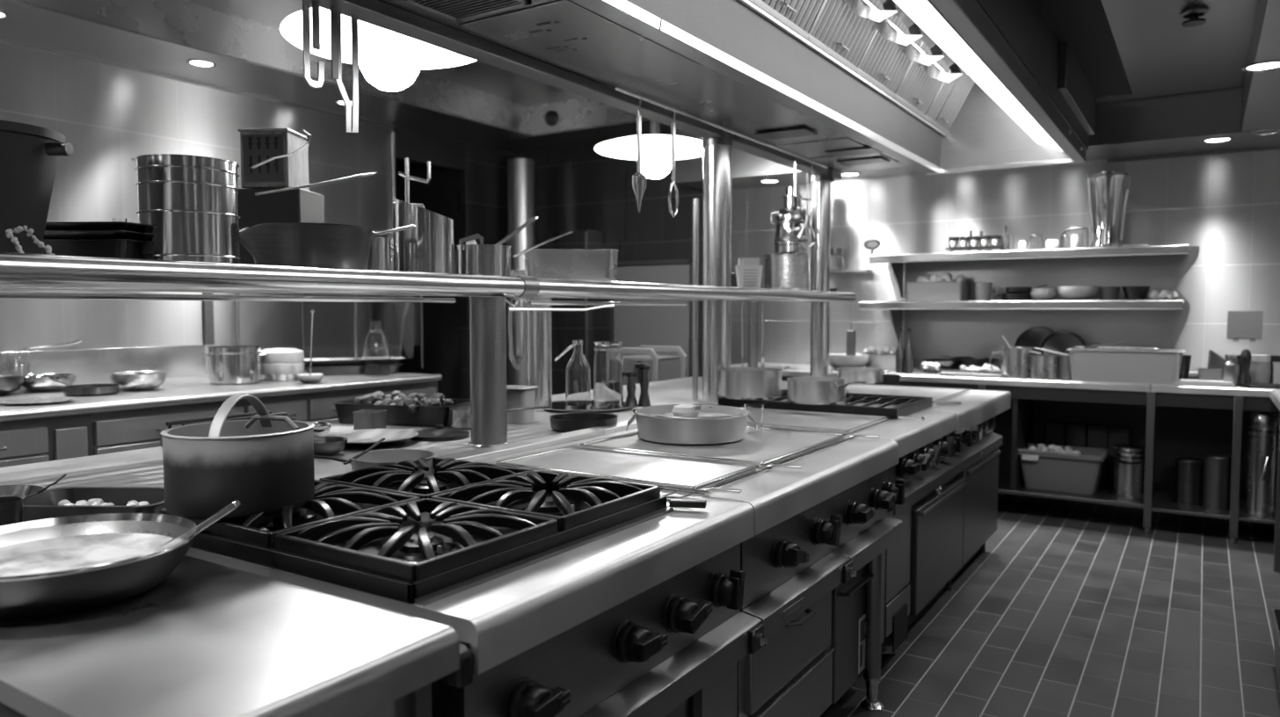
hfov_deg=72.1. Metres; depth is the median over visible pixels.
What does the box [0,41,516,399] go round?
wall
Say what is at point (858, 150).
vent
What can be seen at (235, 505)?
spoon
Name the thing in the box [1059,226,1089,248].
glass jar
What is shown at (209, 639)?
countertop
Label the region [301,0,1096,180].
extraction hood
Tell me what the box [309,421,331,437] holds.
bowl
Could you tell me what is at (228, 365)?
pot
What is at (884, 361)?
steel tray
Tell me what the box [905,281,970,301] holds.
bin
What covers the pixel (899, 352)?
bottle
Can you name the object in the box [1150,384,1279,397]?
countertop
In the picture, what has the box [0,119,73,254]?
stockpot
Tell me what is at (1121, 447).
steel bowl
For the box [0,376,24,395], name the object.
bowl
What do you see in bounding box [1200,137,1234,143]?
recessed light
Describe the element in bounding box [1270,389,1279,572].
countertop
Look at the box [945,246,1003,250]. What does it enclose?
rail
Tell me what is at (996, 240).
spice jar
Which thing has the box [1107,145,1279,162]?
trim
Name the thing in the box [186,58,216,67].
recessed light
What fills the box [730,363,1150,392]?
countertop
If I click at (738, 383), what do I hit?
steel pot
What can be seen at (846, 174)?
recessed light
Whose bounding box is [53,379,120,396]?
frying pan
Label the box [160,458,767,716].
range
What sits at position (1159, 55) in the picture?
ceiling
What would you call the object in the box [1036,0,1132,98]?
ceiling beam
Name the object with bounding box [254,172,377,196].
spoon
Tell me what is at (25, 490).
steel bowl
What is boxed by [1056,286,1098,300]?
bowl
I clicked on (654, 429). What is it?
round pan
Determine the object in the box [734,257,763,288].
tub
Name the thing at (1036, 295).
bowl
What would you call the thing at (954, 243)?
spice jar
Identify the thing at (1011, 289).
skillet
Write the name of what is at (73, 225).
tray
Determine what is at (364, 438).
shallow dish
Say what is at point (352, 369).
tray
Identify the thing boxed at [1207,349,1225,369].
leaning board
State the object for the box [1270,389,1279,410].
countertop
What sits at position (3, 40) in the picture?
trim
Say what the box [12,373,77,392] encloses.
bowl
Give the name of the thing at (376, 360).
glass carafe
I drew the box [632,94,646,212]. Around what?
utensil
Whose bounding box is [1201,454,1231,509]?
canister
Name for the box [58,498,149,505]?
food
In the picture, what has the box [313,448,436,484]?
frying pan
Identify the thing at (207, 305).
conduit
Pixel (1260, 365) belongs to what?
storage jar
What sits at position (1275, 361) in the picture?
storage jar
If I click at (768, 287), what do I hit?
bowl
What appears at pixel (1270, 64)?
recessed light
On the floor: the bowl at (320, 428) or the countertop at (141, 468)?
the countertop at (141, 468)
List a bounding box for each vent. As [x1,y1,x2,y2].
[402,0,531,21]
[754,127,817,140]
[825,146,881,157]
[836,156,890,166]
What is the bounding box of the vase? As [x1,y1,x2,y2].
[1085,170,1131,247]
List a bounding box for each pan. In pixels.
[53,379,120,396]
[239,222,415,269]
[449,406,551,429]
[523,248,618,281]
[625,404,757,445]
[883,374,901,383]
[913,358,959,368]
[940,356,999,365]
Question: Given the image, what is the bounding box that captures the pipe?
[234,292,239,345]
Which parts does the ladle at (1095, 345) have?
handle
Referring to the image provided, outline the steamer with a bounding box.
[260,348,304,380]
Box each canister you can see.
[366,236,392,270]
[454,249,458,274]
[1113,460,1144,499]
[1173,457,1203,506]
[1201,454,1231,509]
[1221,354,1241,386]
[1245,411,1279,517]
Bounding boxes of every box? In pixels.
[238,188,324,264]
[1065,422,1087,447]
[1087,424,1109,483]
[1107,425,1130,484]
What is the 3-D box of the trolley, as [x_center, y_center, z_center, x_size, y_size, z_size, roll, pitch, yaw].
[0.048,0.458,6.719,0.470,1.095,0.460,2,4,33]
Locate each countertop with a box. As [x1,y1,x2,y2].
[0,344,442,467]
[0,377,787,716]
[0,555,459,716]
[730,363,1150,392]
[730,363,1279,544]
[770,390,1010,433]
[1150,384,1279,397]
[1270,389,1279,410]
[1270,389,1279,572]
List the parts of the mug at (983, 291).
handle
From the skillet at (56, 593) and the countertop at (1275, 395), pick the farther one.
the countertop at (1275, 395)
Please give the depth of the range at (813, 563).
2.67 m
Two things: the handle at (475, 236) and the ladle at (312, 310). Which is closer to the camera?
the handle at (475, 236)
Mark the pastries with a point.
(985, 367)
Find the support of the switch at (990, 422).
attached to the range at (949, 452)
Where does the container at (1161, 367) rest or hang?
on the counter at (1172, 422)
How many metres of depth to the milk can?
6.73 m
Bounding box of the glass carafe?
[361,320,391,375]
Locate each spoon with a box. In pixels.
[36,473,66,493]
[154,500,240,552]
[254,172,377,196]
[495,216,538,245]
[512,231,573,257]
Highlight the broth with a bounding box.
[649,412,734,417]
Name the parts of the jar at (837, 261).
lid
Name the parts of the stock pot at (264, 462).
strap handle, handle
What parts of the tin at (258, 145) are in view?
printed panel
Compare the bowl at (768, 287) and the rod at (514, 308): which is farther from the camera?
the bowl at (768, 287)
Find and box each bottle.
[554,340,590,407]
[895,327,904,372]
[904,327,913,373]
[1001,225,1006,250]
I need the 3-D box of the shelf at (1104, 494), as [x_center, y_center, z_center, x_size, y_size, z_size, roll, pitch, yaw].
[2.056,0.854,6.546,3.010,0.022,0.700,2,4,33]
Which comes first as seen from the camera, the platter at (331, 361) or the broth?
the broth
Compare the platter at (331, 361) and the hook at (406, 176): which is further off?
the platter at (331, 361)
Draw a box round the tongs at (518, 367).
[507,297,528,370]
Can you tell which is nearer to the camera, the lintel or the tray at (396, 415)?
the tray at (396, 415)
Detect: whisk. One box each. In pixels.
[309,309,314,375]
[798,173,815,248]
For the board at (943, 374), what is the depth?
6.02 m
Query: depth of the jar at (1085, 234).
5.95 m
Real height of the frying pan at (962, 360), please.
0.076 m
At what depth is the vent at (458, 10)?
2.65 m
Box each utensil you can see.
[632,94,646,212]
[741,300,744,367]
[760,301,764,367]
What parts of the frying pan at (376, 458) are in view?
handle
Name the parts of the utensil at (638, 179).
handle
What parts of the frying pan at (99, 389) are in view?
handle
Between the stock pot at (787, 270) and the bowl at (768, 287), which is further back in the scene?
the stock pot at (787, 270)
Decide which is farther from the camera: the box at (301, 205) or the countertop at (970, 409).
the countertop at (970, 409)
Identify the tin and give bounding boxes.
[237,128,310,190]
[352,409,386,429]
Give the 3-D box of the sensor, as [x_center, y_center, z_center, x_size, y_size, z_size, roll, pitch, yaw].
[-0.801,-2.153,7.863,0.140,0.140,0.050,2,4,33]
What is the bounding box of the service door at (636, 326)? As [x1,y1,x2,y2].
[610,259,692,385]
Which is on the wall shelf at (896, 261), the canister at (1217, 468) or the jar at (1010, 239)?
the jar at (1010, 239)
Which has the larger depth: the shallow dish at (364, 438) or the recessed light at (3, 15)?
the recessed light at (3, 15)
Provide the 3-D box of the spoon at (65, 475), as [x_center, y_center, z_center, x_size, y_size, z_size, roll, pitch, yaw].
[-1.351,0.287,2.019,0.061,0.041,0.024,-1,4,-24]
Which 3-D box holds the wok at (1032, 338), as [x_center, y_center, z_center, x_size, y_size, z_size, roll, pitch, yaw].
[2.817,-0.072,6.215,0.320,0.304,0.136,2,4,33]
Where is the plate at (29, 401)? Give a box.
[0,396,75,405]
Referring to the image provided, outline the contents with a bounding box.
[1027,443,1080,454]
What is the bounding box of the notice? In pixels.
[1226,311,1263,341]
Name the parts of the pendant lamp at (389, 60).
bulb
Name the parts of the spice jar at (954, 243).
lid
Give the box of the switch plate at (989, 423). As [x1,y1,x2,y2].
[986,420,993,434]
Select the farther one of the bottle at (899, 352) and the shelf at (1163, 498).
the bottle at (899, 352)
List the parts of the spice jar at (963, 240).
lid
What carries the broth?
in the round pan at (654, 429)
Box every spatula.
[342,437,385,465]
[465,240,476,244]
[1033,347,1069,356]
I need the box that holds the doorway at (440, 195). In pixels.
[395,160,460,399]
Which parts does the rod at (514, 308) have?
rod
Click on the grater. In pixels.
(850, 334)
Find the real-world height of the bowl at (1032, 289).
0.054 m
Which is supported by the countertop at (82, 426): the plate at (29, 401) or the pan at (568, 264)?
the plate at (29, 401)
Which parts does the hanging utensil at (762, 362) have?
blade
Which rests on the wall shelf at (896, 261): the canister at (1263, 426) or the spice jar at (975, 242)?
the spice jar at (975, 242)
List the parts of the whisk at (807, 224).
handle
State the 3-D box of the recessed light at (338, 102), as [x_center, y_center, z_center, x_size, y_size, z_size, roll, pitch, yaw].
[-2.240,-1.954,6.722,0.170,0.009,0.170,2,4,33]
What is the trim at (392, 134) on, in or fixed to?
attached to the wall at (111, 116)
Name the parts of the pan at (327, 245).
handle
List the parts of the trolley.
frame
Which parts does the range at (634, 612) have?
burner grate, burner, burner grate, burner, burner grate, burner, knob plate, knob, burner, burner grate, control panel, knob plate, knob, rail, knob plate, oven door, knob, door post, knob plate, knob, latch plate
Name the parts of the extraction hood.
access panel, underside panel, utensil rod, panel, handle, access panel, handle, access panel, handle, filter panel, panel, panel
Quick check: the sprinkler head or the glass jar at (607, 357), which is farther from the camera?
the glass jar at (607, 357)
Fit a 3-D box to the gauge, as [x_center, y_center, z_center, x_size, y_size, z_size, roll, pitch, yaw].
[1.768,-0.850,6.695,0.130,0.127,0.020,2,4,33]
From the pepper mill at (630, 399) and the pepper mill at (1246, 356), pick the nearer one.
the pepper mill at (630, 399)
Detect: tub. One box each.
[506,385,538,424]
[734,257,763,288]
[1197,368,1221,380]
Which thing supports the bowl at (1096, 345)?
on the ladle at (1095, 345)
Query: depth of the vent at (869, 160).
5.38 m
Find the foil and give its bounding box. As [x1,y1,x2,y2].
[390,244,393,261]
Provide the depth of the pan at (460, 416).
3.52 m
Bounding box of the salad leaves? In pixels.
[863,345,896,354]
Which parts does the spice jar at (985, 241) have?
lid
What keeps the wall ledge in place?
attached to the wall at (1227, 206)
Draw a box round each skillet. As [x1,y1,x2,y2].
[0,513,198,620]
[991,290,1032,300]
[1005,284,1047,293]
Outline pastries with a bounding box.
[960,363,1001,373]
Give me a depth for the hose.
7.14 m
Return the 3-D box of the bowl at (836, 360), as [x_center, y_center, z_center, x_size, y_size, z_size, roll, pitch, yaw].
[1.586,0.026,6.718,0.320,0.114,0.320,2,4,33]
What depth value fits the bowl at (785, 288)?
5.71 m
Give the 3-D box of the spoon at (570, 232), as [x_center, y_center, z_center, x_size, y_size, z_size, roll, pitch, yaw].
[-0.381,-0.457,3.495,0.016,0.124,0.361,2,4,33]
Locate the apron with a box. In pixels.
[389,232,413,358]
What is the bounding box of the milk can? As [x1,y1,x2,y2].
[770,187,809,253]
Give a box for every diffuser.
[893,0,1003,86]
[970,76,1062,151]
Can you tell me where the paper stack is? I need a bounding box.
[1170,378,1234,387]
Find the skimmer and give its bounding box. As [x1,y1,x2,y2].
[668,107,678,217]
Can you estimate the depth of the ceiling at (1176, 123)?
5.41 m
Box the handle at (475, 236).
[459,233,483,245]
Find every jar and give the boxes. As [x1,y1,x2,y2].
[593,341,623,408]
[829,247,843,270]
[948,237,959,252]
[959,236,969,252]
[969,236,980,251]
[980,235,990,251]
[990,235,1001,251]
[1005,233,1014,250]
[1018,240,1025,249]
[1028,234,1042,249]
[1045,239,1059,248]
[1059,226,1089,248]
[1061,234,1069,248]
[1069,233,1080,248]
[1081,231,1088,247]
[1249,354,1273,384]
[1269,355,1279,384]
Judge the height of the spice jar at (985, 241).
0.113 m
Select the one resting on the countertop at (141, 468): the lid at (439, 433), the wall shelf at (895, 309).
the lid at (439, 433)
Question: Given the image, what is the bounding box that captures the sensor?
[544,110,558,126]
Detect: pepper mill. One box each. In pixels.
[623,370,637,407]
[634,363,651,407]
[1238,349,1251,386]
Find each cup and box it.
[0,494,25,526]
[829,288,836,291]
[1178,355,1191,378]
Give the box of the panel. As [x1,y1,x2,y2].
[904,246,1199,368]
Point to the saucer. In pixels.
(1129, 244)
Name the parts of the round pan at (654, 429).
ear handle, ear handle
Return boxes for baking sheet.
[916,367,1001,373]
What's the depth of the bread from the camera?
6.33 m
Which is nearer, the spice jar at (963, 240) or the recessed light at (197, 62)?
the recessed light at (197, 62)
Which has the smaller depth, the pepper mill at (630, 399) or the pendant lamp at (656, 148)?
the pepper mill at (630, 399)
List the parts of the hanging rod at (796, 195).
second rod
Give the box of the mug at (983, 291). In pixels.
[974,283,997,300]
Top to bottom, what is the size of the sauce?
0.036 m
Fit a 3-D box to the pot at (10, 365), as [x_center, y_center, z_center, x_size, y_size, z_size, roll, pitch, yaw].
[-3.637,0.079,5.101,0.160,0.200,0.160,2,4,33]
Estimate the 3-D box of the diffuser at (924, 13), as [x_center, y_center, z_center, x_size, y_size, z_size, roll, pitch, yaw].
[0.909,-1.387,3.135,0.442,0.517,1.740,2,4,33]
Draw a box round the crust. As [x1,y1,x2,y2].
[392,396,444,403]
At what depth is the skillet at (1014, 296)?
6.17 m
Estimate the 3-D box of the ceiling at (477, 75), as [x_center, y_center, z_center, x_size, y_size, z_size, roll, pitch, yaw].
[-2.010,-2.080,3.616,3.010,0.050,8.500,2,4,33]
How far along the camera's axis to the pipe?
6.38 m
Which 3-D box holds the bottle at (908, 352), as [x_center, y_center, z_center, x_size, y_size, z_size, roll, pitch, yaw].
[1.941,-0.058,6.342,0.060,0.325,0.059,2,4,33]
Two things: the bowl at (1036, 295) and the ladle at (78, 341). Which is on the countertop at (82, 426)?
the ladle at (78, 341)
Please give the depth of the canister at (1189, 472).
5.49 m
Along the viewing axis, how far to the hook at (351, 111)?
2.62 m
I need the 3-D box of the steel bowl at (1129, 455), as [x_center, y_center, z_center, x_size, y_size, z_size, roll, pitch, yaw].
[3.162,0.618,5.678,0.200,0.033,0.200,2,4,33]
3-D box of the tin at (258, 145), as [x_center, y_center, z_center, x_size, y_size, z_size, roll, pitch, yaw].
[-1.269,-0.683,3.061,0.174,0.200,0.174,0,3,4]
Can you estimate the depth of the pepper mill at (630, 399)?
4.35 m
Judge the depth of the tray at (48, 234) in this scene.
2.27 m
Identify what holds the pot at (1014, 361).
on the counter at (1172, 422)
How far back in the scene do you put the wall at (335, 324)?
6.61 m
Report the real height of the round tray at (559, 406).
0.015 m
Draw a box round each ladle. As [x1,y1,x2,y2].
[21,338,81,351]
[250,129,311,168]
[1083,341,1124,348]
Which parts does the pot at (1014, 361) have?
handle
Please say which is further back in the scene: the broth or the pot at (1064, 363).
the pot at (1064, 363)
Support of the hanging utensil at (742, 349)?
hanging from the shelf at (487, 294)
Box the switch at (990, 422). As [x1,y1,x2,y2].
[987,417,993,431]
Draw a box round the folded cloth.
[1146,289,1178,299]
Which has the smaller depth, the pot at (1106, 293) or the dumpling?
the dumpling
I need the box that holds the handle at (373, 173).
[359,172,377,177]
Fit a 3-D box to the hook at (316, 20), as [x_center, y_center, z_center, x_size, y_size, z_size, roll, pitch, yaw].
[-0.934,-0.904,2.515,0.007,0.256,0.070,2,4,33]
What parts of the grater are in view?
plate, handle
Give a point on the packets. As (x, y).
(947, 277)
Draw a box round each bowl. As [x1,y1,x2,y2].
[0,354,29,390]
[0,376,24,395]
[0,484,43,497]
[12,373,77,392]
[108,370,167,391]
[296,373,323,383]
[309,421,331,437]
[313,436,347,456]
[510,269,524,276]
[768,287,785,289]
[785,288,800,290]
[829,353,869,369]
[1030,291,1056,300]
[1031,288,1055,291]
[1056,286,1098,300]
[1083,344,1102,348]
[1112,443,1145,453]
[1112,450,1145,458]
[1112,454,1145,464]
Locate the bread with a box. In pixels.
[920,361,940,372]
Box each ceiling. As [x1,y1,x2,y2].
[0,0,671,153]
[183,0,584,105]
[675,0,1279,189]
[1096,0,1257,103]
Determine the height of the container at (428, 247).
0.290 m
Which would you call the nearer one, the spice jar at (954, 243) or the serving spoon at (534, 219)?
the serving spoon at (534, 219)
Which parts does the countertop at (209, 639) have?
leg, panel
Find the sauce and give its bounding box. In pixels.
[0,532,173,576]
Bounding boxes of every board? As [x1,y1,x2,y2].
[939,371,1003,378]
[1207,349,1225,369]
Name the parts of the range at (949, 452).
griddle plate, long grate, leg, vent panel, panel, knob plate, griddle plate, knob, knob, knob, door, control panel, door handle, knob, leg, rail, knob, knob, knob, label plate, door, leg, door handle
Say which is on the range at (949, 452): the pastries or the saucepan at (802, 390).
the saucepan at (802, 390)
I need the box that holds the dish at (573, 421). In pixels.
[549,412,618,432]
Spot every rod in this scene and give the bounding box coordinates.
[505,296,614,311]
[794,157,812,200]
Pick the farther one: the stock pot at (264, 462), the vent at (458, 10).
the vent at (458, 10)
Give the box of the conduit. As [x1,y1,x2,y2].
[203,292,214,344]
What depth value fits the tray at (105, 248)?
2.27 m
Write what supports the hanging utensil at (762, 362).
hanging from the shelf at (487, 294)
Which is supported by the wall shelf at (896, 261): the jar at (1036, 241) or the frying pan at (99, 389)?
the jar at (1036, 241)
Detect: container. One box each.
[395,198,454,273]
[1067,348,1185,385]
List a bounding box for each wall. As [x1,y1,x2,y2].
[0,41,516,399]
[301,294,423,370]
[516,134,1279,509]
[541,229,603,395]
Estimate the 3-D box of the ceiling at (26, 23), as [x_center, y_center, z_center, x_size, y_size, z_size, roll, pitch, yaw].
[-2.146,-1.971,4.096,3.750,0.322,9.150,2,4,33]
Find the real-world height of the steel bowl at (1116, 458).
0.033 m
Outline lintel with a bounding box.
[392,126,465,171]
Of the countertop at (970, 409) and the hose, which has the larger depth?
the hose
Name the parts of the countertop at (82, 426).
drawer, door, filler panel, door, drawer, drawer, door, drawer, drawer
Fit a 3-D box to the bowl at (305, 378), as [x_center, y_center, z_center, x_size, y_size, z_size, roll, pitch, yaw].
[-2.082,0.127,5.547,0.160,0.054,0.160,2,4,33]
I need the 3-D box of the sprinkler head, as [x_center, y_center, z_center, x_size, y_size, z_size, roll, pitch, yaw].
[2.418,-1.488,3.837,0.110,0.058,0.110,2,4,33]
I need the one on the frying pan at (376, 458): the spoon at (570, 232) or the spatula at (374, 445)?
the spatula at (374, 445)
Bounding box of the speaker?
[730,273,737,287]
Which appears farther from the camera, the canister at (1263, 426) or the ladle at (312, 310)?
the ladle at (312, 310)
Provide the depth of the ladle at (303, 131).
2.77 m
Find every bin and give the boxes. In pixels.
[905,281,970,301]
[1018,443,1108,494]
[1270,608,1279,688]
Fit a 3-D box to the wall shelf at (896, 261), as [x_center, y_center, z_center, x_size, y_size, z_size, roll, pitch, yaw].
[2.695,-0.601,6.256,2.050,0.320,0.376,2,4,33]
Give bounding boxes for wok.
[1013,327,1054,355]
[1039,330,1086,356]
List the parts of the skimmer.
handle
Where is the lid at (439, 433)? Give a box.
[410,424,469,441]
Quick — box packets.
[916,272,966,282]
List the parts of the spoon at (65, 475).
handle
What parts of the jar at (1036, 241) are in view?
lid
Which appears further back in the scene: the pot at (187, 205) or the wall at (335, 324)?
the wall at (335, 324)
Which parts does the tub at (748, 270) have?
lid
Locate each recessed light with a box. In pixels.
[0,10,8,18]
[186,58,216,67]
[334,100,351,105]
[759,179,780,182]
[841,172,861,176]
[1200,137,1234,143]
[1241,59,1279,72]
[1249,128,1279,135]
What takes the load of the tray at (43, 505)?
on the countertop at (141, 468)
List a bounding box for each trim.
[0,36,393,128]
[390,131,399,372]
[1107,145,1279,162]
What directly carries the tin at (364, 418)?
on the countertop at (141, 468)
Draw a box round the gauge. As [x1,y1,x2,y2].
[864,238,880,254]
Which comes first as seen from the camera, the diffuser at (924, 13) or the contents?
the diffuser at (924, 13)
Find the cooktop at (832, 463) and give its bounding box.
[475,428,898,536]
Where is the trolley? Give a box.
[621,345,686,384]
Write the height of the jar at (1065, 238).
0.097 m
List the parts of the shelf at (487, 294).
post, post, post, post, post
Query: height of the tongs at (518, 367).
0.276 m
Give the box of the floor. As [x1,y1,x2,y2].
[819,493,1279,716]
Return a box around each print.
[529,21,586,52]
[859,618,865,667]
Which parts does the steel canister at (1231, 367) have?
lid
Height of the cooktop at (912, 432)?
0.078 m
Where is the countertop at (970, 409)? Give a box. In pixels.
[770,390,1010,433]
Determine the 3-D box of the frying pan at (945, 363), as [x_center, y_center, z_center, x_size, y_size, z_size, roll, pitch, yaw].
[2.194,0.023,6.589,0.447,0.076,0.308,2,4,33]
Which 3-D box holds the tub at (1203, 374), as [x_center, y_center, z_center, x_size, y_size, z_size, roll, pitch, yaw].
[3.530,0.111,5.425,0.158,0.090,0.128,2,4,33]
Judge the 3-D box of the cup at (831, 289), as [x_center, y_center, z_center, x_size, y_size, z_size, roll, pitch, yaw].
[1.375,-0.475,6.290,0.070,0.055,0.070,2,4,33]
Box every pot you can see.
[130,153,240,263]
[160,394,314,520]
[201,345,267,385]
[456,244,511,276]
[717,366,790,399]
[763,252,808,289]
[830,367,890,384]
[989,347,1032,378]
[1029,355,1058,379]
[1057,356,1071,379]
[1098,286,1120,300]
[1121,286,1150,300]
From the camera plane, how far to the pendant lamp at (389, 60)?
3.48 m
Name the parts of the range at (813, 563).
griddle plate, griddle plate, knob plate, door, door, knob, rating plate, rail, door handle, control panel, knob plate, knob, latch plate, knob plate, tall door, door handle, knob, rail, knob plate, leg, knob, knob plate, knob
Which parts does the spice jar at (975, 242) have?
lid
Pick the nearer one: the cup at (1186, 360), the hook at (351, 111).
the hook at (351, 111)
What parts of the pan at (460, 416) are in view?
handle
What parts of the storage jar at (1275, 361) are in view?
lid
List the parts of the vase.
lid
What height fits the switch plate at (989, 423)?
0.130 m
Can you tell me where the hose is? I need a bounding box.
[398,346,401,356]
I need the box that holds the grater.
[846,321,878,356]
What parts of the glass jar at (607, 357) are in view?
lid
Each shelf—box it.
[0,130,856,447]
[622,355,680,361]
[859,299,1184,341]
[869,244,1189,298]
[997,472,1144,508]
[1151,488,1275,524]
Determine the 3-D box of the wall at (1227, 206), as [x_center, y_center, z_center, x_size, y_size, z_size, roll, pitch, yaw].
[1.778,-0.520,7.147,7.150,3.000,0.120,2,4,33]
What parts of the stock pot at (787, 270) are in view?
lid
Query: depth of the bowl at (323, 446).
2.88 m
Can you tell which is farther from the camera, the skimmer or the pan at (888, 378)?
the pan at (888, 378)
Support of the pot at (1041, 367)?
on the counter at (1172, 422)
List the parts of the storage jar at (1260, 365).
lid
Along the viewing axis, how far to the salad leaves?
6.71 m
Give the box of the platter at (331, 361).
[303,356,405,365]
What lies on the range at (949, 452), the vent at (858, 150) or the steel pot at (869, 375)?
the steel pot at (869, 375)
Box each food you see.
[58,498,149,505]
[353,390,452,414]
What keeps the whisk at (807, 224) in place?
hanging from the extraction hood
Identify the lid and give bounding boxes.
[410,424,469,441]
[1071,346,1159,351]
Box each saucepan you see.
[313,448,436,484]
[786,377,865,405]
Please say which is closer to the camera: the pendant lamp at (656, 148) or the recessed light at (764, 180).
the pendant lamp at (656, 148)
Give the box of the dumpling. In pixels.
[671,403,712,417]
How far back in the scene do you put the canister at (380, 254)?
2.84 m
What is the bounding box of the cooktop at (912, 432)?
[763,411,955,458]
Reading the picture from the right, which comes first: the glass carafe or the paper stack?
the paper stack
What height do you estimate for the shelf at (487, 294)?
1.400 m
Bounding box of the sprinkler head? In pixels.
[1179,7,1208,27]
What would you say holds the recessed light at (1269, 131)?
in the ceiling at (1176, 123)
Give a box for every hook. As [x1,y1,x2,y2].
[302,0,324,87]
[330,7,358,132]
[398,158,430,203]
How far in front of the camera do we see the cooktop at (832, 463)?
2.74 m
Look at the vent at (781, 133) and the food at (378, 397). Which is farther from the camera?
the vent at (781, 133)
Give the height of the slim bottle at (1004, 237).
0.190 m
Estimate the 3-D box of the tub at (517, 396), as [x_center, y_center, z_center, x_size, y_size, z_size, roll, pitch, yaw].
[-0.526,0.197,3.752,0.164,0.150,0.144,1,3,21]
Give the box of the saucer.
[1122,244,1149,246]
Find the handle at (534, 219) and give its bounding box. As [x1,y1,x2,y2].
[528,216,538,222]
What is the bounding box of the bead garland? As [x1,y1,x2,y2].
[5,225,55,254]
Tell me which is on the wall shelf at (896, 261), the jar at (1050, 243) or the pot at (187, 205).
the jar at (1050, 243)
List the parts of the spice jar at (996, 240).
lid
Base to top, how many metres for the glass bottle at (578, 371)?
0.325 m
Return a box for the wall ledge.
[829,269,872,273]
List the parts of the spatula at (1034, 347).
handle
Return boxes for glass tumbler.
[743,403,763,432]
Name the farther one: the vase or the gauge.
the gauge
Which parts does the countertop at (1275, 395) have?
leg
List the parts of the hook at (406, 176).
arm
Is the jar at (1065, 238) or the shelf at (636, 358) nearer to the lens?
the jar at (1065, 238)
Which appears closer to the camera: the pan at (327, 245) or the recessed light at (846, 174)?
the pan at (327, 245)
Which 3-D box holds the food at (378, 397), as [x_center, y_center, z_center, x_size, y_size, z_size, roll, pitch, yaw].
[-1.010,0.186,3.793,0.434,0.081,0.266,2,4,33]
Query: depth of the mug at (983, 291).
6.31 m
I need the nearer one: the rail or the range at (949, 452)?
the range at (949, 452)
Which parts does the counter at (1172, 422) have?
leg, panel, leg, leg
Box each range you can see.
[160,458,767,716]
[475,427,905,716]
[718,384,1010,668]
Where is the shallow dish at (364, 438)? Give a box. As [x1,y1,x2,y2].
[319,429,418,447]
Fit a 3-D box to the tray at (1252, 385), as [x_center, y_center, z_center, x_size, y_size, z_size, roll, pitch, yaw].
[3.681,0.162,5.141,0.264,0.020,0.124,2,4,33]
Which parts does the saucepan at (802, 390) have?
handle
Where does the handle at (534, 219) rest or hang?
on the serving spoon at (534, 219)
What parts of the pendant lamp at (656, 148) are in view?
lamp shade, stem, bulb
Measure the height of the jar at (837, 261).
0.180 m
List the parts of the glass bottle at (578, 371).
spout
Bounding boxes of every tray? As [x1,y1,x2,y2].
[22,487,165,522]
[40,239,143,259]
[43,230,141,240]
[44,221,143,232]
[304,362,402,375]
[330,398,470,427]
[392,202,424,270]
[544,400,633,412]
[861,353,914,370]
[1242,383,1279,389]
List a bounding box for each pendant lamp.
[279,7,476,91]
[594,119,703,178]
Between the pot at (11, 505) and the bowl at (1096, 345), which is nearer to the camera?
the pot at (11, 505)
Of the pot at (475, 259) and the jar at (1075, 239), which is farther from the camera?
the jar at (1075, 239)

